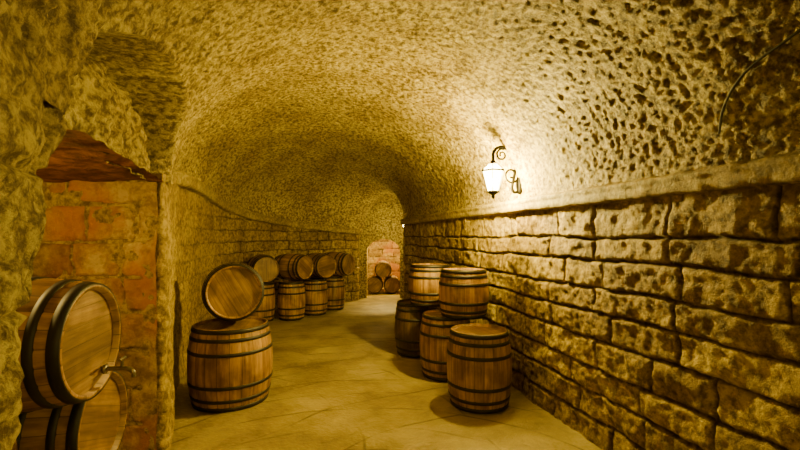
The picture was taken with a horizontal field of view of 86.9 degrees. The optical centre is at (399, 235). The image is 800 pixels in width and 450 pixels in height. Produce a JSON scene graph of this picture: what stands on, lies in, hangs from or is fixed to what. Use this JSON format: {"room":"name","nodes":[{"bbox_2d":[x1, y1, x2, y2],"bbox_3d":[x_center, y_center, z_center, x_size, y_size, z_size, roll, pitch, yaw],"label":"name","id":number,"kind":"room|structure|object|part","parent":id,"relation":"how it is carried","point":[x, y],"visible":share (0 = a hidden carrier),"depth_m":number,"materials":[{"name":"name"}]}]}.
{"room":"wine cellar","nodes":[
{"label":"wine cellar","id":0,"kind":"room"},
{"bbox_2d":[0,11,66,449],"bbox_3d":[-0.912,0.655,-0.435,2.290,2.750,6.424,0,0,-43],"label":"wall pillar","id":1,"kind":"structure","parent":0,"point":[32,129],"depth_m":1.36,"materials":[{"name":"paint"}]},
{"bbox_2d":[31,175,157,449],"bbox_3d":[-2.960,0.735,3.857,1.481,2.590,0.105,0,0,0],"label":"wall","id":2,"kind":"structure","parent":0,"point":[63,223],"depth_m":3.85,"materials":[{"name":"brick"}]},
{"bbox_2d":[35,129,166,183],"bbox_3d":[-2.578,-0.499,2.450,2.444,0.040,3.300,0,0,0],"label":"ceiling","id":3,"kind":"structure","parent":0,"point":[78,156],"depth_m":2.95,"materials":[{"name":"brown wood"}]},
{"bbox_2d":[41,173,359,449],"bbox_3d":[-2.869,0.592,8.907,2.366,2.876,10.234,0,0,5],"label":"wall","id":4,"kind":"structure","parent":0,"point":[195,236],"depth_m":5.77,"materials":[{"name":"stone"}]},
{"bbox_2d":[175,170,359,234],"bbox_3d":[-3.111,-0.476,9.338,2.220,0.912,8.495,0,0,11],"label":"trim","id":5,"kind":"structure","parent":4,"relation":"attached to","point":[184,180],"depth_m":9.96,"materials":[{"name":"stone"}]},
{"bbox_2d":[359,199,404,297],"bbox_3d":[-0.400,0.065,13.884,3.600,3.930,0.432,0,0,0],"label":"wall","id":6,"kind":"structure","parent":0,"point":[382,221],"depth_m":13.70,"materials":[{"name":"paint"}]},
{"bbox_2d":[368,239,399,286],"bbox_3d":[-0.352,0.815,15.363,3.193,2.430,2.568,0,0,0],"label":"wall","id":7,"kind":"structure","parent":0,"point":[387,250],"depth_m":16.59,"materials":[{"name":"brick"}]},
{"bbox_2d":[171,287,601,449],"bbox_3d":[-0.025,2.013,6.575,9.950,0.029,21.150,0,0,0],"label":"floor","id":8,"kind":"structure","parent":0,"point":[340,380],"depth_m":4.87,"materials":[{"name":"beige stone"}]},
{"bbox_2d":[187,316,272,412],"bbox_3d":[-2.080,1.535,5.200,0.979,0.930,0.980,0,0,-11],"label":"wine barrel","id":9,"kind":"object","parent":8,"relation":"on","point":[229,363],"visible":0.95,"depth_m":4.80,"materials":[{"name":"brown wood"}]},
{"bbox_2d":[201,262,264,320],"bbox_3d":[-2.090,0.695,5.300,0.731,0.741,0.809,0,0,-20],"label":"wine barrel","id":10,"kind":"object","parent":9,"relation":"on","point":[233,291],"visible":1,"depth_m":4.99,"materials":[{"name":"brown wood"}]},
{"bbox_2d":[251,281,274,321],"bbox_3d":[-3.300,1.550,10.000,0.660,0.900,0.660,0,0,9],"label":"wine barrel","id":11,"kind":"object","parent":8,"relation":"on","point":[266,310],"visible":0.46,"depth_m":9.79,"materials":[{"name":"brown wood"}]},
{"bbox_2d":[247,254,278,282],"bbox_3d":[-3.250,0.767,10.000,0.660,0.660,0.853,0,0,-29],"label":"wine barrel","id":12,"kind":"object","parent":11,"relation":"on","point":[267,267],"visible":0.72,"depth_m":9.67,"materials":[{"name":"brown wood"}]},
{"bbox_2d":[278,280,305,320],"bbox_3d":[-2.630,1.550,10.250,0.660,0.900,0.660,0,0,-26],"label":"wine barrel","id":13,"kind":"object","parent":8,"relation":"on","point":[291,293],"visible":1,"depth_m":9.98,"materials":[{"name":"brown wood"}]},
{"bbox_2d":[275,253,313,279],"bbox_3d":[-2.660,0.767,10.500,0.853,0.660,0.661,0,0,31],"label":"wine barrel","id":14,"kind":"object","parent":13,"relation":"on","point":[291,266],"visible":0.92,"depth_m":10.25,"materials":[{"name":"brown wood"}]},
{"bbox_2d":[303,278,327,315],"bbox_3d":[-2.200,1.550,10.900,0.660,0.900,0.660,0,0,-17],"label":"wine barrel","id":15,"kind":"object","parent":8,"relation":"on","point":[316,289],"visible":0.8,"depth_m":10.62,"materials":[{"name":"brown wood"}]},
{"bbox_2d":[307,253,336,278],"bbox_3d":[-2.120,0.767,10.950,0.660,0.660,0.853,0,0,-41],"label":"wine barrel","id":16,"kind":"object","parent":15,"relation":"on","point":[325,265],"visible":0.75,"depth_m":10.66,"materials":[{"name":"brown wood"}]},
{"bbox_2d":[326,276,344,309],"bbox_3d":[-1.850,1.550,11.650,0.660,0.900,0.660,0,0,29],"label":"wine barrel","id":17,"kind":"object","parent":8,"relation":"on","point":[335,284],"visible":0.64,"depth_m":11.37,"materials":[{"name":"brown wood"}]},
{"bbox_2d":[325,252,354,275],"bbox_3d":[-1.740,0.767,11.600,0.853,0.660,0.660,0,0,31],"label":"wine barrel","id":18,"kind":"object","parent":17,"relation":"on","point":[345,262],"visible":0.58,"depth_m":11.34,"materials":[{"name":"brown wood"}]},
{"bbox_2d":[368,275,382,292],"bbox_3d":[-0.900,1.700,14.950,0.601,0.601,0.806,0,0,-3],"label":"wine barrel","id":19,"kind":"object","parent":8,"relation":"on","point":[375,283],"visible":0.8,"depth_m":14.58,"materials":[{"name":"brown wood"}]},
{"bbox_2d":[375,260,391,277],"bbox_3d":[-0.600,1.176,14.950,0.603,0.603,0.809,0,0,-3],"label":"wine barrel","id":20,"kind":"object","parent":19,"relation":"on","point":[383,269],"visible":1,"depth_m":14.58,"materials":[{"name":"brown wood"}]},
{"bbox_2d":[384,275,399,292],"bbox_3d":[-0.280,1.700,14.950,0.601,0.601,0.806,0,0,-3],"label":"wine barrel","id":21,"kind":"object","parent":8,"relation":"on","point":[391,283],"visible":0.92,"depth_m":14.58,"materials":[{"name":"brown wood"}]},
{"bbox_2d":[395,299,436,357],"bbox_3d":[0.280,1.560,7.250,0.740,0.882,0.739,0,0,-15],"label":"wine barrel","id":22,"kind":"object","parent":8,"relation":"on","point":[408,317],"visible":0.47,"depth_m":6.93,"materials":[{"name":"brown wood"}]},
{"bbox_2d":[408,263,448,306],"bbox_3d":[0.490,0.795,7.000,0.701,0.664,0.701,0,0,14],"label":"wine barrel","id":23,"kind":"object","parent":22,"relation":"on","point":[423,283],"visible":0.72,"depth_m":6.70,"materials":[{"name":"brown wood"}]},
{"bbox_2d":[420,309,469,381],"bbox_3d":[0.660,1.560,6.120,0.749,0.882,0.750,0,0,-15],"label":"wine barrel","id":24,"kind":"object","parent":8,"relation":"on","point":[435,328],"visible":0.55,"depth_m":5.82,"materials":[{"name":"brown wood"}]},
{"bbox_2d":[439,267,488,319],"bbox_3d":[0.900,0.795,5.980,0.701,0.664,0.701,0,0,38],"label":"wine barrel","id":25,"kind":"object","parent":24,"relation":"on","point":[463,291],"visible":0.99,"depth_m":5.69,"materials":[{"name":"brown wood"}]},
{"bbox_2d":[447,323,511,413],"bbox_3d":[0.950,1.560,5.080,0.769,0.882,0.770,0,0,-23],"label":"wine barrel","id":26,"kind":"object","parent":8,"relation":"on","point":[479,356],"visible":1,"depth_m":4.77,"materials":[{"name":"brown wood"}]},
{"bbox_3d":[-2.300,1.723,2.157,0.720,0.555,1.600,0,0,-10],"label":"stand","id":27,"kind":"object","parent":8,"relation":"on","visible":0},
{"bbox_2d":[11,438,18,449],"bbox_3d":[-2.294,1.110,1.755,0.882,0.670,0.670,0,0,-10],"label":"wine barrel","id":28,"kind":"object","parent":27,"relation":"on","point":[15,445],"visible":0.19,"depth_m":2.09,"materials":[{"name":"brown wood"}]},
{"bbox_2d":[15,276,120,413],"bbox_3d":[-2.014,0.540,2.105,0.882,0.689,0.689,0,2,-10],"label":"wine barrel","id":29,"kind":"object","parent":28,"relation":"on","point":[71,329],"visible":0.82,"depth_m":2.02,"materials":[{"name":"brown wood"}]},
{"bbox_2d":[101,355,135,376],"bbox_3d":[-1.551,0.725,2.327,0.176,0.112,0.070,0,0,-10],"label":"tap","id":30,"kind":"object","parent":29,"relation":"attached to","point":[105,368],"visible":1,"depth_m":2.32,"materials":[{"name":"metal"}]},
{"bbox_3d":[-1.551,0.750,2.327,0.176,0.063,0.024,0,0,-10],"label":"spout","id":31,"kind":"part","parent":30,"relation":"part of","materials":[{"name":"metal"}]},
{"bbox_2d":[17,371,127,449],"bbox_3d":[-2.194,1.110,2.445,0.882,0.670,0.670,0,0,-10],"label":"wine barrel","id":32,"kind":"object","parent":27,"relation":"on","point":[98,423],"visible":0.49,"depth_m":2.33,"materials":[{"name":"brown wood"}]},
{"bbox_2d":[0,0,799,232],"bbox_3d":[-0.104,-1.119,5.148,7.588,2.040,17.509,0,0,0],"label":"ceiling","id":33,"kind":"structure","parent":0,"point":[323,112],"depth_m":3.66,"materials":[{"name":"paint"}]},
{"bbox_2d":[482,146,521,198],"bbox_3d":[1.315,-0.806,5.370,0.599,0.683,0.275,0,0,-13],"label":"wall lantern","id":34,"kind":"object","parent":33,"relation":"attached to","point":[517,181],"visible":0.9,"depth_m":5.36,"materials":[{"name":"metal"}]},
{"bbox_3d":[1.362,-0.844,5.381,0.414,0.609,0.038,0,0,-13],"label":"bracket arm","id":35,"kind":"part","parent":34,"relation":"part of","materials":[{"name":"metal"}]},
{"bbox_3d":[1.558,-0.680,5.427,0.100,0.288,0.120,0,0,-13],"label":"wall plate","id":36,"kind":"part","parent":34,"relation":"part of","materials":[{"name":"metal"}]},
{"bbox_2d":[718,28,799,133],"bbox_3d":[2.083,-0.884,2.484,0.066,0.424,0.624,0,0,0],"label":"cable","id":37,"kind":"object","parent":33,"relation":"attached to","point":[798,30],"visible":1,"depth_m":2.52,"materials":[{"name":"rubber"}]},
{"bbox_2d":[403,183,799,449],"bbox_3d":[1.697,0.790,5.125,0.984,2.480,17.678,0,0,-10],"label":"wall","id":38,"kind":"structure","parent":0,"point":[672,322],"depth_m":3.38,"materials":[{"name":"stone"}]},
{"bbox_2d":[400,152,799,224],"bbox_3d":[1.887,-0.394,4.051,0.234,0.211,15.518,0,0,-13],"label":"trim","id":39,"kind":"structure","parent":38,"relation":"attached to","point":[779,169],"depth_m":3.24,"materials":[{"name":"stone"}]}
]}

